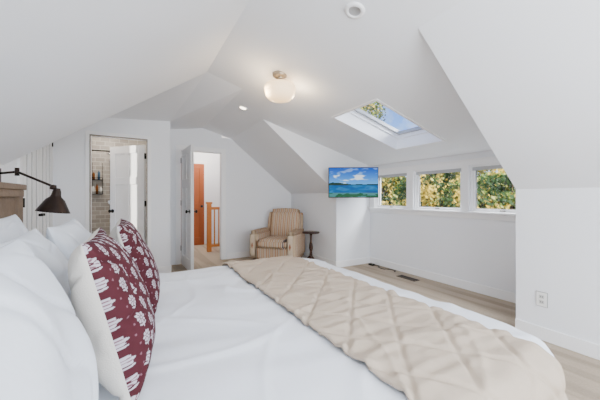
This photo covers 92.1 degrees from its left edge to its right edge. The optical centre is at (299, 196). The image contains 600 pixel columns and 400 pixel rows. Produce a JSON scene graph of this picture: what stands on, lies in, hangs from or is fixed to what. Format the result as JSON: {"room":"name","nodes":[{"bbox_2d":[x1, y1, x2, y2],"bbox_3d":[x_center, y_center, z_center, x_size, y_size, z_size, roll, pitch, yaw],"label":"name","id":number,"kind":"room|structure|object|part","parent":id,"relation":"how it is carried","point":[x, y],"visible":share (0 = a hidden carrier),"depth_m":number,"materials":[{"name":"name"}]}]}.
{"room":"bedroom","nodes":[
{"label":"bedroom","id":0,"kind":"room"},
{"bbox_2d":[0,159,16,183],"bbox_3d":[-1.574,-0.039,0.766,0.100,2.478,7.300,0,0,-30],"label":"wall","id":1,"kind":"structure","parent":0,"point":[9,178],"depth_m":2.51,"materials":[{"name":"paint"}]},
{"bbox_2d":[0,168,69,213],"bbox_3d":[-2.068,-0.045,2.183,0.570,0.350,0.210,0,0,-9],"label":"wall lamp","id":2,"kind":"object","parent":1,"relation":"attached to","point":[54,203],"visible":0.99,"depth_m":2.18,"materials":[{"name":"brown metal"}]},
{"bbox_2d":[53,118,169,266],"bbox_3d":[-2.819,-0.039,4.463,1.440,2.478,0.550,0,0,-30],"label":"wall","id":3,"kind":"structure","parent":0,"point":[68,151],"depth_m":4.35,"materials":[{"name":"paint"}]},
{"bbox_2d":[85,130,150,250],"bbox_3d":[-2.668,0.135,4.281,0.820,2.130,0.118,0,0,-30],"label":"trim","id":4,"kind":"structure","parent":3,"relation":"attached to","point":[87,132],"depth_m":4.15,"materials":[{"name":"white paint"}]},
{"bbox_2d":[157,266,169,272],"bbox_3d":[-2.158,1.145,4.518,0.240,0.110,0.016,0,0,-30],"label":"baseboard","id":5,"kind":"structure","parent":3,"relation":"attached to","point":[165,269],"depth_m":4.53,"materials":[{"name":"white paint"}]},
{"bbox_2d":[92,137,145,235],"bbox_3d":[-3.929,-0.050,5.526,2.120,2.500,0.100,0,0,-30],"label":"wall","id":6,"kind":"structure","parent":0,"point":[100,206],"depth_m":5.55,"materials":[{"name":"tile"}]},
{"bbox_2d":[92,163,102,193],"bbox_3d":[-3.829,-0.350,5.451,0.186,0.600,0.120,0,0,-30],"label":"shower caddy","id":7,"kind":"object","parent":6,"relation":"attached to","point":[93,173],"visible":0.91,"depth_m":5.44,"materials":[{"name":"black metal"}]},
{"bbox_2d":[194,152,219,242],"bbox_3d":[-2.561,-0.050,7.355,2.080,2.500,0.100,0,0,-30],"label":"wall","id":8,"kind":"structure","parent":0,"point":[213,160],"depth_m":7.48,"materials":[{"name":"paint"}]},
{"bbox_2d":[194,161,206,243],"bbox_3d":[-2.799,0.145,7.207,0.900,2.110,0.118,0,0,-30],"label":"trim","id":9,"kind":"structure","parent":8,"relation":"attached to","point":[195,162],"depth_m":7.37,"materials":[{"name":"white paint"}]},
{"bbox_2d":[170,128,290,264],"bbox_3d":[-1.332,-0.039,5.697,2.570,2.478,0.100,0,0,-30],"label":"wall","id":10,"kind":"structure","parent":0,"point":[252,193],"depth_m":5.71,"materials":[{"name":"paint"}]},
{"bbox_2d":[176,145,225,264],"bbox_3d":[-1.843,0.138,5.392,0.890,2.125,0.118,0,0,-30],"label":"trim","id":11,"kind":"structure","parent":10,"relation":"attached to","point":[222,153],"depth_m":5.44,"materials":[{"name":"white paint"}]},
{"bbox_2d":[227,251,250,258],"bbox_3d":[-0.808,1.145,5.933,1.394,0.110,0.016,0,0,-30],"label":"baseboard","id":12,"kind":"structure","parent":10,"relation":"attached to","point":[247,253],"depth_m":5.69,"materials":[{"name":"white paint"}]},
{"bbox_2d":[0,0,599,193],"bbox_3d":[0.436,-0.730,2.186,4.800,1.320,7.750,0,0,-30],"label":"ceiling","id":13,"kind":"structure","parent":0,"point":[518,81],"depth_m":2.08,"materials":[{"name":"paint"}]},
{"bbox_2d":[238,106,247,110],"bbox_3d":[-0.786,-1.221,3.980,0.136,0.046,0.140,0,0,-30],"label":"recessed light","id":14,"kind":"object","parent":13,"relation":"in","point":[243,108],"visible":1,"depth_m":3.98,"materials":[{"name":"white paint"}]},
{"bbox_2d":[264,71,295,102],"bbox_3d":[-0.202,-1.108,2.920,0.316,0.274,0.316,0,0,-30],"label":"ceiling light","id":15,"kind":"object","parent":13,"relation":"attached to","point":[279,90],"depth_m":2.82,"materials":[{"name":"white glass"}]},
{"bbox_2d":[345,2,364,18],"bbox_3d":[0.363,-1.232,1.911,0.131,0.045,0.136,0,0,-30],"label":"recessed light","id":16,"kind":"object","parent":13,"relation":"in","point":[354,10],"visible":1,"depth_m":1.90,"materials":[{"name":"white paint"}]},
{"bbox_2d":[331,99,445,149],"bbox_3d":[1.109,-0.957,3.573,1.216,0.562,0.780,0,0,-30],"label":"skylight","id":17,"kind":"object","parent":13,"relation":"attached to","point":[355,118],"visible":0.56,"depth_m":3.85,"materials":[{"name":"white paint"}]},
{"bbox_2d":[291,193,335,260],"bbox_3d":[0.254,0.565,5.621,0.100,1.270,1.618,0,0,-30],"label":"wall","id":18,"kind":"structure","parent":0,"point":[318,210],"depth_m":5.34,"materials":[{"name":"paint"}]},
{"bbox_2d":[303,252,335,265],"bbox_3d":[0.204,1.145,5.591,0.016,0.110,1.620,0,0,-30],"label":"baseboard","id":19,"kind":"structure","parent":18,"relation":"attached to","point":[306,254],"depth_m":5.25,"materials":[{"name":"white paint"}]},
{"bbox_2d":[328,167,377,197],"bbox_3d":[0.842,-0.225,4.748,0.770,0.475,0.529,0,0,3],"label":"television","id":20,"kind":"object","parent":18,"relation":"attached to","point":[343,182],"visible":1,"depth_m":4.49,"materials":[{"name":"black glass"}]},
{"bbox_2d":[264,120,369,260],"bbox_3d":[0.374,0.033,4.754,2.099,2.333,0.001,0,0,-30],"label":"wall","id":21,"kind":"structure","parent":0,"point":[352,214],"depth_m":4.96,"materials":[{"name":"white paint"}]},
{"bbox_2d":[336,257,369,266],"bbox_3d":[0.939,1.145,5.071,0.770,0.110,0.016,0,0,-30],"label":"baseboard","id":22,"kind":"structure","parent":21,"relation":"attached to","point":[351,262],"depth_m":5.05,"materials":[{"name":"white wood"}]},
{"bbox_2d":[171,243,599,399],"bbox_3d":[-0.892,1.250,3.295,6.150,0.100,11.400,0,0,-30],"label":"floor","id":23,"kind":"structure","parent":0,"point":[581,372],"depth_m":3.32,"materials":[{"name":"wood"}]},
{"bbox_2d":[17,143,52,237],"bbox_3d":[-2.914,0.140,3.248,0.059,2.120,1.300,0,0,-30],"label":"leaves","id":24,"kind":"object","parent":23,"relation":"on","point":[38,164],"visible":0.45,"depth_m":3.16,"materials":[{"name":"white paint"}]},
{"bbox_2d":[108,145,145,242],"bbox_3d":[-2.776,0.185,4.664,0.732,2.010,0.184,0,0,19],"label":"leaf","id":25,"kind":"object","parent":23,"relation":"on","point":[127,163],"depth_m":4.63,"materials":[{"name":"white paint"}]},
{"bbox_3d":[-2.762,0.130,4.659,0.702,1.640,0.184,0,0,19],"label":"hardware","id":26,"kind":"part","parent":25,"relation":"part of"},
{"bbox_2d":[181,144,193,269],"bbox_3d":[-1.885,0.185,4.824,0.045,2.010,0.760,0,0,-33],"label":"leaf","id":27,"kind":"object","parent":23,"relation":"on","point":[187,154],"visible":0.87,"depth_m":4.75,"materials":[{"name":"white paint"}]},
{"bbox_2d":[194,164,203,244],"bbox_3d":[-2.718,0.185,7.068,0.720,2.010,0.044,0,0,-30],"label":"leaf","id":28,"kind":"object","parent":23,"relation":"on","point":[198,168],"visible":0.37,"depth_m":7.17,"materials":[{"name":"brown wood"}]},
{"bbox_2d":[206,202,219,251],"bbox_3d":[-1.617,0.655,6.566,0.995,1.090,0.120,0,0,-30],"label":"stair railing","id":29,"kind":"object","parent":23,"relation":"on","point":[210,208],"visible":0.34,"depth_m":6.32,"materials":[{"name":"brown wood"}]},
{"bbox_2d":[0,182,553,399],"bbox_3d":[-0.382,0.555,1.552,2.439,1.290,2.600,0,0,-30],"label":"bed","id":30,"kind":"object","parent":23,"relation":"on","point":[218,336],"visible":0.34,"depth_m":1.15,"materials":[{"name":"white fabric"}]},
{"bbox_3d":[-1.395,0.555,0.967,0.100,1.290,2.600,0,0,-30],"label":"headboard","id":31,"kind":"part","parent":30,"relation":"part of","materials":[{"name":"brown wood"}]},
{"bbox_2d":[0,214,28,242],"bbox_3d":[-1.422,0.350,1.431,0.257,0.500,0.660,0,0,-30],"label":"pillow","id":32,"kind":"object","parent":30,"relation":"on","point":[11,227],"visible":0.23,"depth_m":1.43,"materials":[{"name":"white fabric"}]},
{"bbox_2d":[0,229,70,301],"bbox_3d":[-0.973,0.372,1.078,0.269,0.456,0.660,0,0,-30],"label":"pillow","id":33,"kind":"object","parent":30,"relation":"on","point":[43,249],"visible":0.2,"depth_m":1.09,"materials":[{"name":"white fabric"}]},
{"bbox_2d":[0,239,98,399],"bbox_3d":[-0.528,0.354,0.502,0.290,0.492,0.626,0,0,-23],"label":"pillow","id":34,"kind":"object","parent":30,"relation":"on","point":[46,352],"visible":1,"depth_m":0.48,"materials":[{"name":"white fabric"}]},
{"bbox_2d":[46,219,91,259],"bbox_3d":[-1.280,0.372,1.687,0.264,0.456,0.667,0,0,-33],"label":"pillow","id":35,"kind":"object","parent":30,"relation":"on","point":[68,236],"visible":0.35,"depth_m":1.45,"materials":[{"name":"white fabric"}]},
{"bbox_2d":[68,227,155,399],"bbox_3d":[-0.645,0.362,1.012,0.249,0.475,0.501,0,0,-23],"label":"throw pillow","id":36,"kind":"object","parent":30,"relation":"on","point":[110,298],"visible":0.95,"depth_m":0.82,"materials":[{"name":"fabric"}]},
{"bbox_2d":[109,219,159,313],"bbox_3d":[-0.891,0.364,1.563,0.251,0.471,0.502,0,0,-23],"label":"throw pillow","id":37,"kind":"object","parent":30,"relation":"on","point":[124,232],"visible":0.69,"depth_m":1.41,"materials":[{"name":"fabric"}]},
{"bbox_2d":[222,255,567,399],"bbox_3d":[0.128,0.801,1.827,0.682,0.501,2.314,0,0,-30],"label":"throw blanket","id":38,"kind":"object","parent":30,"relation":"on","point":[424,352],"visible":0.94,"depth_m":1.15,"materials":[{"name":"fabric"}]},
{"bbox_2d":[250,208,304,259],"bbox_3d":[-0.385,0.710,5.362,0.870,0.981,0.927,0,0,17],"label":"armchair","id":39,"kind":"object","parent":23,"relation":"on","point":[283,236],"visible":0.94,"depth_m":5.17,"materials":[{"name":"fabric"}]},
{"bbox_3d":[-0.733,0.850,5.422,0.170,0.520,0.740,0,0,17],"label":"arm","id":40,"kind":"part","parent":39,"relation":"part of","materials":[{"name":"fabric"}]},
{"bbox_2d":[257,235,286,248],"bbox_3d":[-0.416,0.815,5.263,0.580,0.190,0.720,0,0,17],"label":"seat cushion","id":41,"kind":"object","parent":39,"relation":"on","point":[263,241],"depth_m":4.99,"materials":[{"name":"fabric"}]},
{"bbox_3d":[-0.291,0.574,5.671,0.720,0.720,0.220,0,-12,17],"label":"backrest","id":42,"kind":"part","parent":39,"relation":"part of","materials":[{"name":"fabric"}]},
{"bbox_3d":[-0.063,0.850,5.218,0.170,0.520,0.740,0,0,17],"label":"arm","id":43,"kind":"part","parent":39,"relation":"part of","materials":[{"name":"fabric"}]},
{"bbox_2d":[302,231,319,258],"bbox_3d":[0.199,0.911,5.215,0.320,0.572,0.326,0,0,-30],"label":"side table","id":44,"kind":"object","parent":23,"relation":"on","point":[310,256],"visible":0.7,"depth_m":5.20,"materials":[{"name":"brown wood"}]},
{"bbox_2d":[368,263,395,271],"bbox_3d":[1.374,1.185,4.860,0.109,0.030,0.596,0,0,-30],"label":"power cable","id":45,"kind":"object","parent":23,"relation":"on","point":[370,264],"visible":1,"depth_m":5.02,"materials":[{"name":"black plastic"}]},
{"bbox_2d":[397,275,418,281],"bbox_3d":[1.590,1.195,4.266,0.120,0.010,0.320,0,0,-30],"label":"floor vent","id":46,"kind":"object","parent":23,"relation":"in","point":[400,276],"visible":1,"depth_m":4.24,"materials":[{"name":"brown"}]},
{"bbox_2d":[370,151,515,292],"bbox_3d":[2.006,0.320,4.166,0.140,1.760,2.650,0,0,-30],"label":"wall","id":47,"kind":"structure","parent":0,"point":[478,251],"depth_m":3.94,"materials":[{"name":"white paint"}]},
{"bbox_2d":[376,171,406,208],"bbox_3d":[1.572,-0.102,4.891,0.105,0.605,0.700,0,0,-30],"label":"frame","id":48,"kind":"object","parent":47,"relation":"attached to","point":[397,174],"visible":0.61,"depth_m":4.95,"materials":[{"name":"white paint"}]},
{"bbox_2d":[414,166,461,210],"bbox_3d":[1.997,-0.102,4.155,0.105,0.605,0.760,0,0,-30],"label":"frame","id":49,"kind":"object","parent":47,"relation":"attached to","point":[417,173],"visible":0.83,"depth_m":4.21,"materials":[{"name":"white paint"}]},
{"bbox_2d":[368,156,515,220],"bbox_3d":[1.919,-0.105,4.116,0.060,0.760,2.650,0,0,-30],"label":"trim","id":50,"kind":"structure","parent":47,"relation":"attached to","point":[465,213],"depth_m":3.96,"materials":[{"name":"white paint"}]},
{"bbox_2d":[370,257,515,302],"bbox_3d":[1.938,1.145,4.127,0.016,0.110,2.650,0,0,-30],"label":"baseboard","id":51,"kind":"structure","parent":47,"relation":"attached to","point":[489,291],"depth_m":3.91,"materials":[{"name":"white wood"}]},
{"bbox_2d":[470,163,515,212],"bbox_3d":[2.420,-0.102,3.424,0.105,0.605,0.750,0,0,-30],"label":"frame","id":52,"kind":"object","parent":47,"relation":"attached to","point":[473,168],"visible":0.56,"depth_m":3.68,"materials":[{"name":"white paint"}]},
{"bbox_2d":[516,188,599,344],"bbox_3d":[2.863,0.565,1.122,0.120,1.270,3.480,0,0,-30],"label":"wall","id":53,"kind":"structure","parent":0,"point":[558,229],"depth_m":2.33,"materials":[{"name":"paint"}]},
{"bbox_2d":[536,291,547,307],"bbox_3d":[2.032,0.860,2.430,0.010,0.124,0.080,0,0,-30],"label":"wall outlet","id":54,"kind":"object","parent":53,"relation":"attached to","point":[541,297],"visible":1,"depth_m":2.42,"materials":[{"name":"white plastic"}]},
{"bbox_2d":[515,319,599,359],"bbox_3d":[2.804,1.145,1.088,0.016,0.110,3.480,0,0,-30],"label":"baseboard","id":55,"kind":"structure","parent":53,"relation":"attached to","point":[584,347],"depth_m":2.31,"materials":[{"name":"white paint"}]},
{"label":"outside","id":56,"kind":"structure","parent":0,"visible":0},
{"bbox_3d":[22.929,4.300,24.785,55.500,0.200,60.000,0,0,-30],"label":"ground","id":57,"kind":"structure","parent":56,"visible":0},
{"bbox_2d":[360,101,385,120],"bbox_3d":[2.747,-0.462,13.245,1.856,9.324,2.740,0,0,-30],"label":"tree","id":58,"kind":"object","parent":57,"relation":"on","point":[372,111],"visible":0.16,"depth_m":12.40,"materials":[{"name":"green plant"}]},
{"bbox_2d":[381,176,405,205],"bbox_3d":[5.862,1.041,20.915,5.084,6.318,5.061,0,0,23],"label":"tree","id":59,"kind":"object","parent":57,"relation":"on","point":[393,188],"visible":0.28,"depth_m":19.35,"materials":[{"name":"green plant"}]},
{"bbox_2d":[403,172,499,207],"bbox_3d":[9.010,1.272,17.450,4.853,5.856,5.362,0,0,-30],"label":"tree","id":60,"kind":"object","parent":57,"relation":"on","point":[453,185],"visible":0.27,"depth_m":16.48,"materials":[{"name":"green plant"}]},
{"bbox_2d":[404,168,507,206],"bbox_3d":[11.044,0.719,20.853,6.593,6.962,8.439,0,0,-30],"label":"tree","id":61,"kind":"object","parent":57,"relation":"on","point":[482,173],"visible":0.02,"depth_m":19.42,"materials":[{"name":"green plant"}]},
{"bbox_2d":[458,169,515,208],"bbox_3d":[9.677,1.422,13.200,4.496,5.556,4.326,0,0,-30],"label":"tree","id":62,"kind":"object","parent":57,"relation":"on","point":[491,197],"visible":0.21,"depth_m":12.79,"materials":[{"name":"green plant"}]},
{"bbox_2d":[488,171,514,206],"bbox_3d":[13.828,1.002,16.044,6.099,6.395,6.568,0,0,-30],"label":"tree","id":63,"kind":"object","parent":57,"relation":"on","point":[504,171],"visible":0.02,"depth_m":16.70,"materials":[{"name":"green plant"}]}
]}

